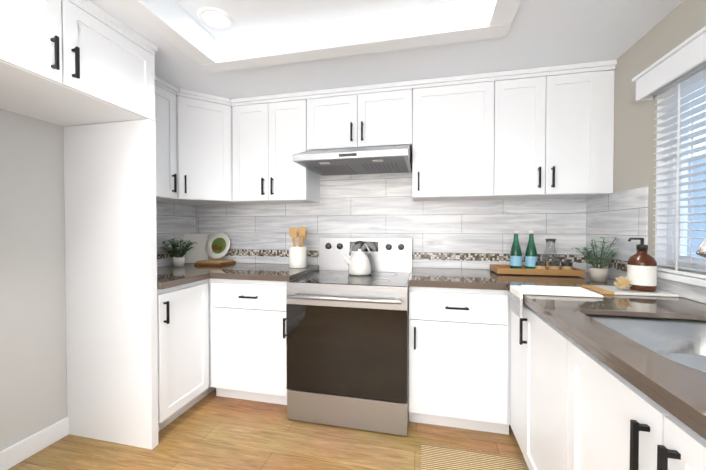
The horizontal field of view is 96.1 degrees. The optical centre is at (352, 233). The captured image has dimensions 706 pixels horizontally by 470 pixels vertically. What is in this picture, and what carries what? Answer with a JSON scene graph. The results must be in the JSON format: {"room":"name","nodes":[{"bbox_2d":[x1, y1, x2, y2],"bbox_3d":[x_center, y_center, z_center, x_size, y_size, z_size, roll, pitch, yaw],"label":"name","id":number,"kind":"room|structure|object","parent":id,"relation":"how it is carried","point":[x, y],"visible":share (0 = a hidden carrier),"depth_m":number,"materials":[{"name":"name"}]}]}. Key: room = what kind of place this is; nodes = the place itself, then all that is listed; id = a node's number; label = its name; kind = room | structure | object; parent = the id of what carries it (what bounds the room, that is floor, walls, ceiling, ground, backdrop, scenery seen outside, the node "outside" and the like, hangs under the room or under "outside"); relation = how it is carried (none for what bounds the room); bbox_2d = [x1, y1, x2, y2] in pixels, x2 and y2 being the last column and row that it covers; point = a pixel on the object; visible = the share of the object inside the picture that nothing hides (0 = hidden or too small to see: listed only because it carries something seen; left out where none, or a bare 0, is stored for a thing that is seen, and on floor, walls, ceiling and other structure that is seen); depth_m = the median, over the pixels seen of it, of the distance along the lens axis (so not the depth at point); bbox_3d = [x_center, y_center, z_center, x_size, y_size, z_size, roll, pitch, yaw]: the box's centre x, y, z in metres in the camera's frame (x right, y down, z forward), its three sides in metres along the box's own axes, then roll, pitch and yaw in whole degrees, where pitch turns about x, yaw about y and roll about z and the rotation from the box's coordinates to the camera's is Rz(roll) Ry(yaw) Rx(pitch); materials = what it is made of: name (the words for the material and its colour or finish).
{"room":"kitchen","nodes":[
{"label":"kitchen","id":0,"kind":"room"},
{"bbox_2d":[0,109,169,450],"bbox_3d":[-2.087,-0.035,0.786,0.120,2.575,4.680,0,1,13],"label":"wall","id":1,"kind":"structure","parent":0,"point":[33,376],"depth_m":1.78,"materials":[{"name":"white paint"}]},
{"bbox_2d":[0,417,68,469],"bbox_3d":[-1.856,1.188,1.508,0.014,0.110,0.915,0,1,13],"label":"baseboard","id":2,"kind":"structure","parent":1,"relation":"attached to","point":[21,451],"depth_m":1.77,"materials":[{"name":"white wood"}]},
{"bbox_2d":[0,0,157,126],"bbox_3d":[-1.537,-0.857,1.429,0.657,0.426,0.960,0,1,13],"label":"upper cabinet","id":3,"kind":"object","parent":1,"relation":"attached to","point":[65,63],"visible":0.98,"depth_m":1.48,"materials":[{"name":"white wood"}]},
{"bbox_2d":[155,75,177,198],"bbox_3d":[-1.520,-0.669,2.171,0.362,0.823,0.487,0,1,13],"label":"upper cabinet","id":4,"kind":"object","parent":1,"relation":"attached to","point":[165,121],"visible":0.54,"depth_m":2.28,"materials":[{"name":"white wood"}]},
{"bbox_2d":[156,201,196,266],"bbox_3d":[-1.625,-0.143,2.512,0.009,0.838,1.083,0,1,13],"label":"backsplash","id":5,"kind":"structure","parent":1,"relation":"attached to","point":[176,220],"depth_m":2.74,"materials":[{"name":"tile"}]},
{"bbox_2d":[8,389,523,469],"bbox_3d":[-0.404,1.287,0.483,3.545,0.060,4.800,0,1,13],"label":"floor","id":6,"kind":"structure","parent":0,"point":[211,431],"depth_m":1.85,"materials":[{"name":"brown wood"}]},
{"bbox_2d":[64,119,158,449],"bbox_3d":[-1.451,0.294,1.895,0.625,1.885,0.045,0,1,13],"label":"end panel","id":7,"kind":"object","parent":6,"relation":"on","point":[111,270],"visible":1,"depth_m":1.86,"materials":[{"name":"white wood"}]},
{"bbox_2d":[157,279,215,431],"bbox_3d":[-1.307,0.774,2.461,0.657,0.908,1.088,0,1,13],"label":"base cabinet","id":8,"kind":"object","parent":6,"relation":"on","point":[183,347],"visible":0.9,"depth_m":2.06,"materials":[{"name":"white wood"}]},
{"bbox_2d":[157,271,208,289],"bbox_3d":[-1.385,0.303,2.123,0.654,0.040,0.412,0,1,13],"label":"countertop","id":9,"kind":"structure","parent":8,"relation":"on","point":[165,279],"depth_m":2.10,"materials":[{"name":"stone"}]},
{"bbox_2d":[209,278,286,404],"bbox_3d":[-0.672,0.773,2.529,0.653,0.908,0.672,0,1,13],"label":"base cabinet","id":10,"kind":"object","parent":6,"relation":"on","point":[247,343],"visible":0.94,"depth_m":2.24,"materials":[{"name":"white wood"}]},
{"bbox_2d":[157,263,318,281],"bbox_3d":[-0.969,0.297,2.581,1.260,0.040,0.666,0,1,13],"label":"countertop","id":11,"kind":"structure","parent":10,"relation":"on","point":[237,271],"depth_m":2.40,"materials":[{"name":"stone"}]},
{"bbox_2d":[162,238,196,266],"bbox_3d":[-1.471,0.153,2.684,0.309,0.242,0.262,0,1,13],"label":"plant","id":12,"kind":"object","parent":11,"relation":"on","point":[178,260],"visible":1,"depth_m":2.66,"materials":[{"name":"green plant"}]},
{"bbox_2d":[184,234,207,263],"bbox_3d":[-1.451,0.136,2.934,0.200,0.271,0.051,-1,1,-32],"label":"cookbook","id":13,"kind":"object","parent":11,"relation":"on","point":[196,252],"visible":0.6,"depth_m":2.92,"materials":[{"name":"white"}]},
{"bbox_2d":[194,259,235,265],"bbox_3d":[-1.223,0.255,2.822,0.260,0.034,0.225,0,1,13],"label":"board","id":14,"kind":"object","parent":11,"relation":"on","point":[215,262],"visible":1,"depth_m":2.74,"materials":[{"name":"brown wood"}]},
{"bbox_2d":[205,232,229,258],"bbox_3d":[-1.236,0.106,2.901,0.250,0.244,0.071,0,1,13],"label":"plate","id":15,"kind":"object","parent":14,"relation":"on","point":[217,245],"visible":1,"depth_m":2.91,"materials":[{"name":"white ceramic"}]},
{"bbox_2d":[289,226,306,267],"bbox_3d":[-0.455,0.109,2.591,0.156,0.334,0.146,0,1,13],"label":"utensil crock","id":16,"kind":"object","parent":11,"relation":"on","point":[297,256],"visible":1,"depth_m":2.55,"materials":[{"name":"white ceramic"}]},
{"bbox_2d":[286,238,411,435],"bbox_3d":[0.017,0.636,2.305,0.784,1.189,0.774,0,1,13],"label":"stove","id":17,"kind":"object","parent":6,"relation":"on","point":[347,339],"visible":1,"depth_m":2.00,"materials":[{"name":"silver metal"}]},
{"bbox_2d":[343,241,371,275],"bbox_3d":[0.030,0.183,2.436,0.225,0.256,0.180,0,1,13],"label":"kettle","id":18,"kind":"object","parent":17,"relation":"on","point":[358,263],"visible":1,"depth_m":2.38,"materials":[{"name":"white ceramic"}]},
{"bbox_2d":[408,286,510,434],"bbox_3d":[0.710,0.778,2.213,0.605,0.908,0.672,0,1,13],"label":"base cabinet","id":19,"kind":"object","parent":6,"relation":"on","point":[459,356],"visible":0.98,"depth_m":1.93,"materials":[{"name":"white wood"}]},
{"bbox_2d":[408,268,504,289],"bbox_3d":[0.673,0.302,2.213,0.534,0.040,0.653,0,1,13],"label":"countertop","id":20,"kind":"structure","parent":19,"relation":"on","point":[419,277],"depth_m":1.97,"materials":[{"name":"stone"}]},
{"bbox_2d":[421,441,528,469],"bbox_3d":[0.516,1.243,1.052,0.585,0.012,1.580,0,1,13],"label":"rug","id":21,"kind":"object","parent":6,"relation":"on","point":[435,457],"visible":0.94,"depth_m":1.72,"materials":[{"name":"fabric"}]},
{"bbox_2d":[510,310,521,441],"bbox_3d":[1.207,0.787,1.620,0.668,0.908,0.324,0,1,13],"label":"base cabinet","id":22,"kind":"object","parent":6,"relation":"on","point":[516,322],"depth_m":1.77,"materials":[{"name":"white wood"}]},
{"bbox_2d":[518,303,553,469],"bbox_3d":[1.123,0.792,1.250,0.668,0.908,0.556,0,1,13],"label":"base cabinet","id":23,"kind":"object","parent":6,"relation":"on","point":[536,349],"depth_m":1.44,"materials":[{"name":"white wood"}]},
{"bbox_2d":[554,326,705,469],"bbox_3d":[0.980,0.801,0.624,0.668,0.908,0.971,0,1,13],"label":"base cabinet","id":24,"kind":"object","parent":6,"relation":"on","point":[574,405],"depth_m":0.88,"materials":[{"name":"white wood"}]},
{"bbox_2d":[485,269,705,439],"bbox_3d":[0.986,0.324,0.734,0.685,0.040,3.396,0,1,13],"label":"countertop","id":25,"kind":"structure","parent":24,"relation":"on","point":[676,390],"depth_m":0.96,"materials":[{"name":"stone"}]},
{"bbox_2d":[490,264,584,275],"bbox_3d":[1.275,0.258,2.239,0.530,0.045,0.260,0,1,13],"label":"wood tray","id":26,"kind":"object","parent":25,"relation":"on","point":[501,268],"visible":0.85,"depth_m":2.12,"materials":[{"name":"brown wood"}]},
{"bbox_2d":[510,231,521,268],"bbox_3d":[1.153,0.120,2.244,0.075,0.282,0.075,0,1,13],"label":"bottle","id":27,"kind":"object","parent":26,"relation":"on","point":[515,257],"visible":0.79,"depth_m":2.22,"materials":[{"name":"green glass"}]},
{"bbox_2d":[525,231,536,268],"bbox_3d":[1.244,0.121,2.213,0.075,0.282,0.075,0,1,13],"label":"bottle","id":28,"kind":"object","parent":26,"relation":"on","point":[530,256],"visible":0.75,"depth_m":2.19,"materials":[{"name":"green glass"}]},
{"bbox_2d":[542,239,558,268],"bbox_3d":[1.384,0.149,2.223,0.101,0.225,0.101,0,1,13],"label":"carafe","id":29,"kind":"object","parent":26,"relation":"on","point":[550,254],"visible":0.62,"depth_m":2.19,"materials":[{"name":"clear glass"}]},
{"bbox_2d":[535,261,572,269],"bbox_3d":[1.363,0.228,2.152,0.227,0.070,0.077,0,1,13],"label":"cups","id":30,"kind":"object","parent":26,"relation":"on","point":[555,265],"visible":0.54,"depth_m":2.13,"materials":[{"name":"clear"}]},
{"bbox_2d":[510,285,602,318],"bbox_3d":[0.990,0.338,1.572,0.348,0.136,0.190,0,1,13],"label":"towel","id":31,"kind":"object","parent":25,"relation":"on","point":[516,298],"visible":1,"depth_m":1.52,"materials":[{"name":"white fabric"}]},
{"bbox_2d":[571,237,619,281],"bbox_3d":[1.485,0.152,1.925,0.285,0.266,0.239,0,1,13],"label":"plant","id":32,"kind":"object","parent":25,"relation":"on","point":[599,274],"visible":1,"depth_m":1.91,"materials":[{"name":"green plant"}]},
{"bbox_2d":[581,285,678,296],"bbox_3d":[1.364,0.284,1.585,0.315,0.012,0.195,0,1,13],"label":"cutting board","id":33,"kind":"object","parent":25,"relation":"on","point":[602,289],"visible":0.88,"depth_m":1.53,"materials":[{"name":"white stone"}]},
{"bbox_2d":[614,276,631,289],"bbox_3d":[1.324,0.242,1.556,0.069,0.068,0.070,0,1,13],"label":"dish brush","id":34,"kind":"object","parent":33,"relation":"on","point":[621,282],"visible":1,"depth_m":1.54,"materials":[{"name":"brown wood"}]},
{"bbox_2d":[627,238,656,291],"bbox_3d":[1.420,0.149,1.563,0.116,0.258,0.109,0,1,13],"label":"soap bottle","id":35,"kind":"object","parent":33,"relation":"on","point":[641,269],"visible":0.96,"depth_m":1.53,"materials":[{"name":"orange glass"}]},
{"bbox_2d":[585,314,705,371],"bbox_3d":[1.023,0.432,0.893,0.479,0.220,0.659,0,1,13],"label":"sink","id":36,"kind":"object","parent":25,"relation":"in","point":[682,341],"visible":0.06,"depth_m":1.18,"materials":[{"name":"silver metal"}]},
{"bbox_2d":[696,237,705,257],"bbox_3d":[1.210,0.073,0.955,0.318,0.454,0.115,0,1,13],"label":"faucet","id":37,"kind":"object","parent":25,"relation":"on","point":[701,250],"visible":1,"depth_m":0.96,"materials":[{"name":"silver metal"}]},
{"bbox_2d":[196,205,489,269],"bbox_3d":[0.117,-0.063,2.745,3.545,2.575,0.120,0,1,13],"label":"wall","id":38,"kind":"structure","parent":0,"point":[311,264],"depth_m":2.88,"materials":[{"name":"white"}]},
{"bbox_2d":[156,88,247,204],"bbox_3d":[-1.277,-0.676,2.678,0.610,0.823,0.610,0,1,13],"label":"upper cabinet","id":39,"kind":"object","parent":38,"relation":"attached to","point":[204,145],"visible":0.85,"depth_m":2.48,"materials":[{"name":"white wood"}]},
{"bbox_2d":[231,92,319,203],"bbox_3d":[-0.639,-0.676,2.659,0.640,0.823,0.362,0,1,13],"label":"upper cabinet","id":40,"kind":"object","parent":38,"relation":"attached to","point":[269,136],"visible":0.96,"depth_m":2.51,"materials":[{"name":"white wood"}]},
{"bbox_2d":[305,81,412,151],"bbox_3d":[0.065,-0.864,2.496,0.802,0.443,0.362,0,1,13],"label":"upper cabinet","id":41,"kind":"object","parent":38,"relation":"attached to","point":[374,115],"visible":0.9,"depth_m":2.34,"materials":[{"name":"white wood"}]},
{"bbox_2d":[292,145,411,175],"bbox_3d":[0.034,-0.563,2.365,0.772,0.151,0.620,0,1,13],"label":"range hood","id":42,"kind":"object","parent":41,"relation":"attached to","point":[370,160],"visible":1,"depth_m":2.18,"materials":[{"name":"silver metal"}]},
{"bbox_2d":[197,172,586,271],"bbox_3d":[0.102,-0.196,2.678,3.281,0.938,0.009,0,1,13],"label":"backsplash","id":43,"kind":"structure","parent":38,"relation":"attached to","point":[471,234],"depth_m":2.60,"materials":[{"name":"tile"}]},
{"bbox_2d":[412,72,494,200],"bbox_3d":[0.722,-0.671,2.349,0.543,0.823,0.362,0,1,13],"label":"upper cabinet","id":44,"kind":"object","parent":38,"relation":"attached to","point":[453,138],"visible":1,"depth_m":2.21,"materials":[{"name":"white wood"}]},
{"bbox_2d":[486,60,616,199],"bbox_3d":[1.329,-0.669,2.210,0.702,0.823,0.362,0,1,13],"label":"upper cabinet","id":45,"kind":"object","parent":38,"relation":"attached to","point":[553,132],"visible":0.98,"depth_m":2.06,"materials":[{"name":"white wood"}]},
{"bbox_2d":[90,0,683,98],"bbox_3d":[-0.404,-1.187,0.447,3.305,0.260,4.560,0,1,13],"label":"ceiling","id":46,"kind":"structure","parent":0,"point":[544,33],"depth_m":1.81,"materials":[{"name":"white paint"}]},
{"bbox_2d":[112,0,223,72],"bbox_3d":[-1.187,-1.049,0.735,0.112,0.020,2.770,0,1,13],"label":"trim","id":47,"kind":"structure","parent":46,"relation":"attached to","point":[139,9],"depth_m":1.66,"materials":[{"name":"white"}]},
{"bbox_2d":[197,7,233,29],"bbox_3d":[-0.777,-1.211,1.793,0.189,0.010,0.189,0,1,7],"label":"recessed light","id":48,"kind":"object","parent":46,"relation":"in","point":[215,18],"visible":1,"depth_m":1.76,"materials":[{"name":"white plastic"}]},
{"bbox_2d":[216,24,491,71],"bbox_3d":[-0.068,-1.066,1.841,1.560,0.020,0.116,0,1,13],"label":"trim","id":49,"kind":"structure","parent":46,"relation":"attached to","point":[473,32],"depth_m":1.80,"materials":[{"name":"white"}]},
{"bbox_2d":[484,0,521,38],"bbox_3d":[0.459,-1.044,0.360,0.112,0.020,2.770,0,1,13],"label":"trim","id":50,"kind":"structure","parent":46,"relation":"attached to","point":[502,16],"depth_m":1.54,"materials":[{"name":"white"}]},
{"bbox_2d":[587,0,705,303],"bbox_3d":[1.265,-0.024,0.083,0.120,2.575,4.560,0,1,13],"label":"wall","id":51,"kind":"structure","parent":0,"point":[635,136],"depth_m":1.73,"materials":[{"name":"grey paint"}]},
{"bbox_2d":[586,186,705,303],"bbox_3d":[1.334,0.033,0.682,0.009,0.538,3.358,0,1,13],"label":"backsplash","id":52,"kind":"structure","parent":51,"relation":"attached to","point":[622,216],"depth_m":1.89,"materials":[{"name":"tile"}]},
{"bbox_2d":[632,26,705,100],"bbox_3d":[1.348,-0.748,0.905,0.085,0.125,1.594,0,1,13],"label":"blind valance","id":53,"kind":"object","parent":51,"relation":"attached to","point":[686,56],"visible":1,"depth_m":1.43,"materials":[{"name":"white wood"}]},
{"bbox_2d":[655,78,705,273],"bbox_3d":[1.438,-0.282,0.891,0.094,0.957,1.500,0,1,13],"label":"window","id":54,"kind":"structure","parent":51,"relation":"in","point":[681,262],"depth_m":1.59,"materials":[{"name":"white plastic"}]},
{"bbox_2d":[652,61,705,278],"bbox_3d":[1.395,-0.276,0.901,0.057,0.940,1.470,0,1,13],"label":"window blinds","id":55,"kind":"object","parent":54,"relation":"attached to","point":[681,86],"visible":0.9,"depth_m":1.46,"materials":[{"name":"white plastic"}]},
{"bbox_2d":[657,270,705,286],"bbox_3d":[1.401,0.212,0.906,0.100,0.028,1.580,0,1,13],"label":"window sill","id":56,"kind":"structure","parent":51,"relation":"attached to","point":[696,281],"depth_m":1.41,"materials":[{"name":"white"}]},
{"label":"outside","id":57,"kind":"structure","parent":0,"visible":0},
{"bbox_2d":[687,153,705,256],"bbox_3d":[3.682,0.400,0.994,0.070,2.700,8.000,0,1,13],"label":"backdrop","id":58,"kind":"structure","parent":57,"point":[698,225],"depth_m":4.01,"materials":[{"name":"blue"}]}
]}

